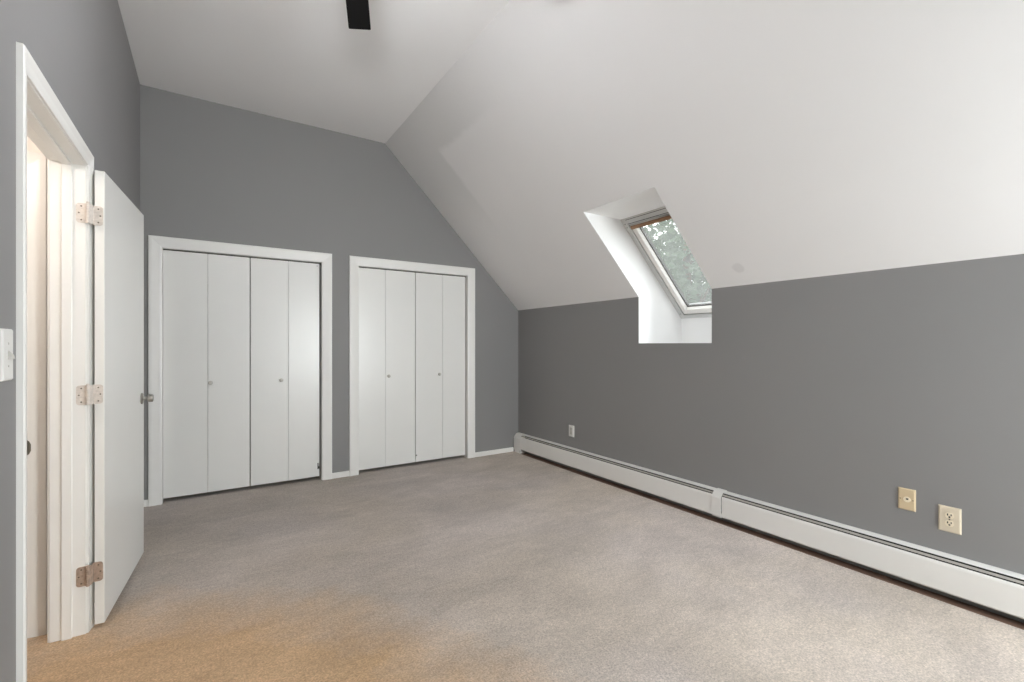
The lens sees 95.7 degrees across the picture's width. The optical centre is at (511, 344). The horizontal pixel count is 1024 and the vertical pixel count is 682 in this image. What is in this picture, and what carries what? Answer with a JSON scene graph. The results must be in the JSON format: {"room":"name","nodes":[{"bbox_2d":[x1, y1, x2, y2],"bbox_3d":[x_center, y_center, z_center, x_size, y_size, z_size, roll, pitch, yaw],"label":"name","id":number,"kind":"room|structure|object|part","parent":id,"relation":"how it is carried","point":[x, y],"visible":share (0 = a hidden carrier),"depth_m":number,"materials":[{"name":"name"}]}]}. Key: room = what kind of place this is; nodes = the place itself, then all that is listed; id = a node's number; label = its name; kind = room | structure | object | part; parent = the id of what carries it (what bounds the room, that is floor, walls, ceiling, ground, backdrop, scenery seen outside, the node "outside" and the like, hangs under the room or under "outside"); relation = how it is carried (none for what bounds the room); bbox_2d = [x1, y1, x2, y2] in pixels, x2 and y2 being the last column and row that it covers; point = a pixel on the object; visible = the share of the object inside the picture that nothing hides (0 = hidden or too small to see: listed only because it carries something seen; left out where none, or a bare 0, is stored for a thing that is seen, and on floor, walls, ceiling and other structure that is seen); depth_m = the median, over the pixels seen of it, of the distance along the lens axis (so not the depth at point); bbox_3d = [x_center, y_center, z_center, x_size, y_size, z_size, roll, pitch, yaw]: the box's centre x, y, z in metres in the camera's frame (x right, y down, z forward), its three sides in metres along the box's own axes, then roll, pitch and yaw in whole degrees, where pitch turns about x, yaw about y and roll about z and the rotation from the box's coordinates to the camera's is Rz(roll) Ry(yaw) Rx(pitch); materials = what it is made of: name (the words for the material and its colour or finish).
{"room":"bedroom","nodes":[
{"label":"bedroom","id":0,"kind":"room"},
{"bbox_2d":[27,136,42,153],"bbox_3d":[-1.817,0.045,0.687,1.150,2.450,2.738,0,0,-33],"label":"wall","id":1,"kind":"structure","parent":0,"point":[31,147],"depth_m":2.02,"materials":[{"name":"beige paint"}]},
{"bbox_2d":[0,0,139,681],"bbox_3d":[-1.141,-0.384,0.809,0.115,3.308,6.643,0,0,-33],"label":"wall","id":2,"kind":"structure","parent":0,"point":[81,48],"depth_m":1.54,"materials":[{"name":"grey paint"}]},
{"bbox_2d":[0,328,14,381],"bbox_3d":[-1.341,0.026,1.236,0.019,0.138,0.076,0,0,-33],"label":"light switch","id":3,"kind":"object","parent":2,"relation":"attached to","point":[7,356],"visible":1,"depth_m":1.22,"materials":[{"name":"white plastic"}]},
{"bbox_2d":[16,42,93,681],"bbox_3d":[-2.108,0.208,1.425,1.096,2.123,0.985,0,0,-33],"label":"door frame","id":4,"kind":"structure","parent":2,"relation":"attached to","point":[41,117],"depth_m":2.00,"materials":[{"name":"wood"}]},
{"bbox_3d":[-1.443,0.302,1.353,0.054,0.105,0.002,0,0,-33],"label":"strike plate","id":5,"kind":"part","parent":4,"relation":"part of","materials":[{"name":"metal"}]},
{"bbox_3d":[-1.756,0.208,1.629,0.018,2.123,0.942,0,0,-33],"label":"casing","id":6,"kind":"part","parent":4,"relation":"part of","materials":[{"name":"white wood"}]},
{"bbox_2d":[76,170,153,623],"bbox_3d":[-2.030,0.234,2.412,0.147,2.032,0.853,0,0,-29],"label":"door","id":7,"kind":"structure","parent":2,"relation":"in","point":[117,394],"depth_m":2.24,"materials":[{"name":"paint"}]},
{"bbox_3d":[-2.043,0.234,2.431,0.035,2.032,0.806,0,0,-29],"label":"panel","id":8,"kind":"part","parent":7,"relation":"part of","materials":[{"name":"white wood"}]},
{"bbox_3d":[-2.163,0.316,2.749,0.058,0.066,0.066,0,0,-29],"label":"knob","id":9,"kind":"part","parent":7,"relation":"part of","materials":[{"name":"silver metal"}]},
{"bbox_2d":[118,0,509,142],"bbox_3d":[-0.349,-2.098,1.398,2.127,0.120,6.763,0,0,-33],"label":"ceiling","id":10,"kind":"structure","parent":0,"point":[300,61],"depth_m":3.23,"materials":[{"name":"white paint"}]},
{"bbox_2d":[346,0,370,29],"bbox_3d":[-0.617,-1.740,1.896,1.235,0.596,1.295,0,0,-33],"label":"ceiling fan","id":11,"kind":"object","parent":10,"relation":"hanging from","point":[358,15],"visible":1,"depth_m":2.40,"materials":[{"name":"black"}]},
{"bbox_2d":[140,85,517,499],"bbox_3d":[-1.450,-0.384,4.646,3.804,3.308,0.120,0,0,-33],"label":"wall","id":12,"kind":"structure","parent":0,"point":[210,171],"depth_m":4.33,"materials":[{"name":"grey paint"}]},
{"bbox_2d":[163,250,249,498],"bbox_3d":[-2.555,0.236,3.895,0.608,2.004,0.059,0,0,-33],"label":"bifold door","id":13,"kind":"structure","parent":12,"relation":"in","point":[206,297],"depth_m":3.88,"materials":[{"name":"wood"}]},
{"bbox_3d":[-2.691,0.236,3.821,0.300,2.004,0.029,0,0,-33],"label":"panel","id":14,"kind":"part","parent":13,"relation":"part of","materials":[{"name":"white wood"}]},
{"bbox_3d":[-2.435,0.236,3.988,0.306,2.004,0.029,0,0,-33],"label":"panel","id":15,"kind":"part","parent":13,"relation":"part of","materials":[{"name":"white wood"}]},
{"bbox_2d":[148,235,331,506],"bbox_3d":[-2.318,0.203,4.069,1.377,2.135,0.138,0,0,-33],"label":"door frame","id":16,"kind":"structure","parent":12,"relation":"attached to","point":[156,244],"depth_m":3.75,"materials":[{"name":"white wood"}]},
{"bbox_2d":[250,258,319,485],"bbox_3d":[-2.056,0.236,4.220,0.568,2.004,0.059,0,0,-33],"label":"bifold door","id":17,"kind":"structure","parent":12,"relation":"in","point":[284,295],"depth_m":4.21,"materials":[{"name":"wood"}]},
{"bbox_3d":[-2.176,0.236,4.156,0.298,2.004,0.030,0,0,-33],"label":"panel","id":18,"kind":"part","parent":17,"relation":"part of","materials":[{"name":"white wood"}]},
{"bbox_3d":[-1.938,0.236,4.312,0.267,2.004,0.030,0,0,-33],"label":"panel","id":19,"kind":"part","parent":17,"relation":"part of","materials":[{"name":"white wood"}]},
{"bbox_2d":[144,447,512,506],"bbox_3d":[-1.445,1.244,4.570,3.489,0.053,0.012,0,0,-33],"label":"baseboard","id":20,"kind":"structure","parent":12,"relation":"attached to","point":[504,450],"depth_m":5.27,"materials":[{"name":"white wood"}]},
{"bbox_2d":[359,268,414,469],"bbox_3d":[-1.272,0.236,4.733,0.592,2.004,0.059,0,0,-33],"label":"bifold door","id":21,"kind":"structure","parent":12,"relation":"in","point":[386,297],"depth_m":4.72,"materials":[{"name":"wood"}]},
{"bbox_3d":[-1.412,0.236,4.656,0.273,2.004,0.029,0,0,-33],"label":"panel","id":22,"kind":"part","parent":21,"relation":"part of","materials":[{"name":"white wood"}]},
{"bbox_3d":[-1.164,0.236,4.818,0.317,2.004,0.029,0,0,-33],"label":"panel","id":23,"kind":"part","parent":21,"relation":"part of","materials":[{"name":"white wood"}]},
{"bbox_2d":[349,256,474,475],"bbox_3d":[-1.029,0.203,4.910,1.379,2.135,0.138,0,0,-33],"label":"door frame","id":24,"kind":"structure","parent":12,"relation":"attached to","point":[355,262],"depth_m":4.73,"materials":[{"name":"white wood"}]},
{"bbox_2d":[415,273,464,461],"bbox_3d":[-0.776,0.236,5.062,0.588,2.004,0.060,0,0,-33],"label":"bifold door","id":25,"kind":"structure","parent":12,"relation":"in","point":[439,299],"depth_m":5.05,"materials":[{"name":"wood"}]},
{"bbox_3d":[-0.897,0.236,4.995,0.311,2.004,0.028,0,0,-34],"label":"panel","id":26,"kind":"part","parent":25,"relation":"part of","materials":[{"name":"white wood"}]},
{"bbox_3d":[-0.650,0.236,5.156,0.275,2.004,0.028,0,0,-32],"label":"panel","id":27,"kind":"part","parent":25,"relation":"part of","materials":[{"name":"white wood"}]},
{"bbox_2d":[27,451,1023,681],"bbox_3d":[-0.434,1.330,1.737,5.284,0.120,7.423,0,0,-33],"label":"floor","id":28,"kind":"structure","parent":0,"point":[513,566],"depth_m":2.32,"materials":[{"name":"beige carpet"}]},
{"bbox_2d":[521,453,1023,629],"bbox_3d":[1.870,1.274,2.757,0.070,0.012,6.373,0,0,-33],"label":"floor strip","id":29,"kind":"object","parent":28,"relation":"on","point":[942,598],"visible":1,"depth_m":2.75,"materials":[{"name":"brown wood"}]},
{"bbox_2d":[584,187,711,342],"bbox_3d":[1.275,-0.533,3.709,1.246,1.099,0.757,0,0,-33],"label":"window recess","id":30,"kind":"structure","parent":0,"point":[659,321],"depth_m":4.02,"materials":[{"name":"white paint"}]},
{"bbox_2d":[621,206,711,318],"bbox_3d":[1.469,-0.688,3.836,0.886,0.886,0.697,0,0,-33],"label":"window","id":31,"kind":"structure","parent":30,"relation":"in","point":[634,224],"depth_m":4.02,"materials":[{"name":"paint"}]},
{"bbox_2d":[385,0,1023,309],"bbox_3d":[1.203,-1.255,2.411,1.679,1.679,6.763,0,0,-33],"label":"ceiling","id":32,"kind":"structure","parent":0,"point":[781,140],"depth_m":2.52,"materials":[{"name":"white paint"}]},
{"bbox_2d":[518,254,1023,622],"bbox_3d":[1.933,0.427,2.816,0.100,1.686,6.643,0,0,-33],"label":"wall","id":33,"kind":"structure","parent":0,"point":[825,397],"depth_m":2.77,"materials":[{"name":"grey paint"}]},
{"bbox_2d":[569,425,573,436],"bbox_3d":[0.608,0.881,4.746,0.009,0.117,0.083,0,0,-33],"label":"wall outlet","id":34,"kind":"object","parent":33,"relation":"attached to","point":[571,427],"visible":1,"depth_m":4.74,"materials":[{"name":"white plastic"}]},
{"bbox_2d":[514,432,1023,618],"bbox_3d":[1.776,1.157,2.895,0.077,0.226,6.307,0,0,-33],"label":"baseboard heater","id":35,"kind":"object","parent":33,"relation":"attached to","point":[1002,590],"visible":1,"depth_m":2.75,"materials":[{"name":"white metal"}]},
{"bbox_3d":[0.773,1.149,4.376,0.008,0.148,2.491,0,0,-33],"label":"panel","id":36,"kind":"part","parent":35,"relation":"part of","materials":[{"name":"white metal"}]},
{"bbox_3d":[2.468,1.149,1.781,0.008,0.148,3.584,0,0,-33],"label":"panel","id":37,"kind":"part","parent":35,"relation":"part of","materials":[{"name":"white metal"}]},
{"bbox_2d":[898,487,915,511],"bbox_3d":[2.099,0.821,2.462,0.010,0.114,0.074,0,0,-33],"label":"phone jack","id":38,"kind":"object","parent":33,"relation":"attached to","point":[906,497],"visible":1,"depth_m":2.46,"materials":[{"name":"beige plastic"}]},
{"bbox_2d":[938,504,961,534],"bbox_3d":[2.192,0.874,2.320,0.009,0.128,0.086,0,0,-33],"label":"wall outlet","id":39,"kind":"object","parent":33,"relation":"attached to","point":[949,518],"visible":1,"depth_m":2.31,"materials":[{"name":"beige plastic"}]},
{"bbox_2d":[945,520,953,526],"bbox_3d":[2.190,0.893,2.318,0.002,0.028,0.034,0,0,-33],"label":"receptacle","id":40,"kind":"object","parent":39,"relation":"attached to","point":[948,523],"depth_m":2.32,"materials":[{"name":"beige plastic"}]},
{"bbox_2d":[945,512,953,518],"bbox_3d":[2.190,0.855,2.318,0.002,0.028,0.034,0,0,-33],"label":"receptacle","id":41,"kind":"object","parent":39,"relation":"attached to","point":[948,515],"depth_m":2.32,"materials":[{"name":"beige plastic"}]},
{"label":"outside","id":42,"kind":"structure","parent":0,"visible":0},
{"bbox_3d":[0.727,4.420,3.460,85.000,0.100,85.000,0,0,-33],"label":"ground","id":43,"kind":"structure","parent":42,"visible":0},
{"bbox_2d":[644,219,711,302],"bbox_3d":[4.048,-0.022,10.774,5.684,8.784,5.610,0,0,-44],"label":"tree","id":44,"kind":"object","parent":43,"relation":"on","point":[695,291],"visible":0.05,"depth_m":9.93,"materials":[{"name":"green plant"}]},
{"bbox_2d":[655,223,711,300],"bbox_3d":[6.820,-0.430,18.070,6.596,9.600,6.662,0,0,-33],"label":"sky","id":45,"kind":"structure","parent":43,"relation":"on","point":[671,261],"depth_m":17.39,"materials":[{"name":"white"}]}
]}

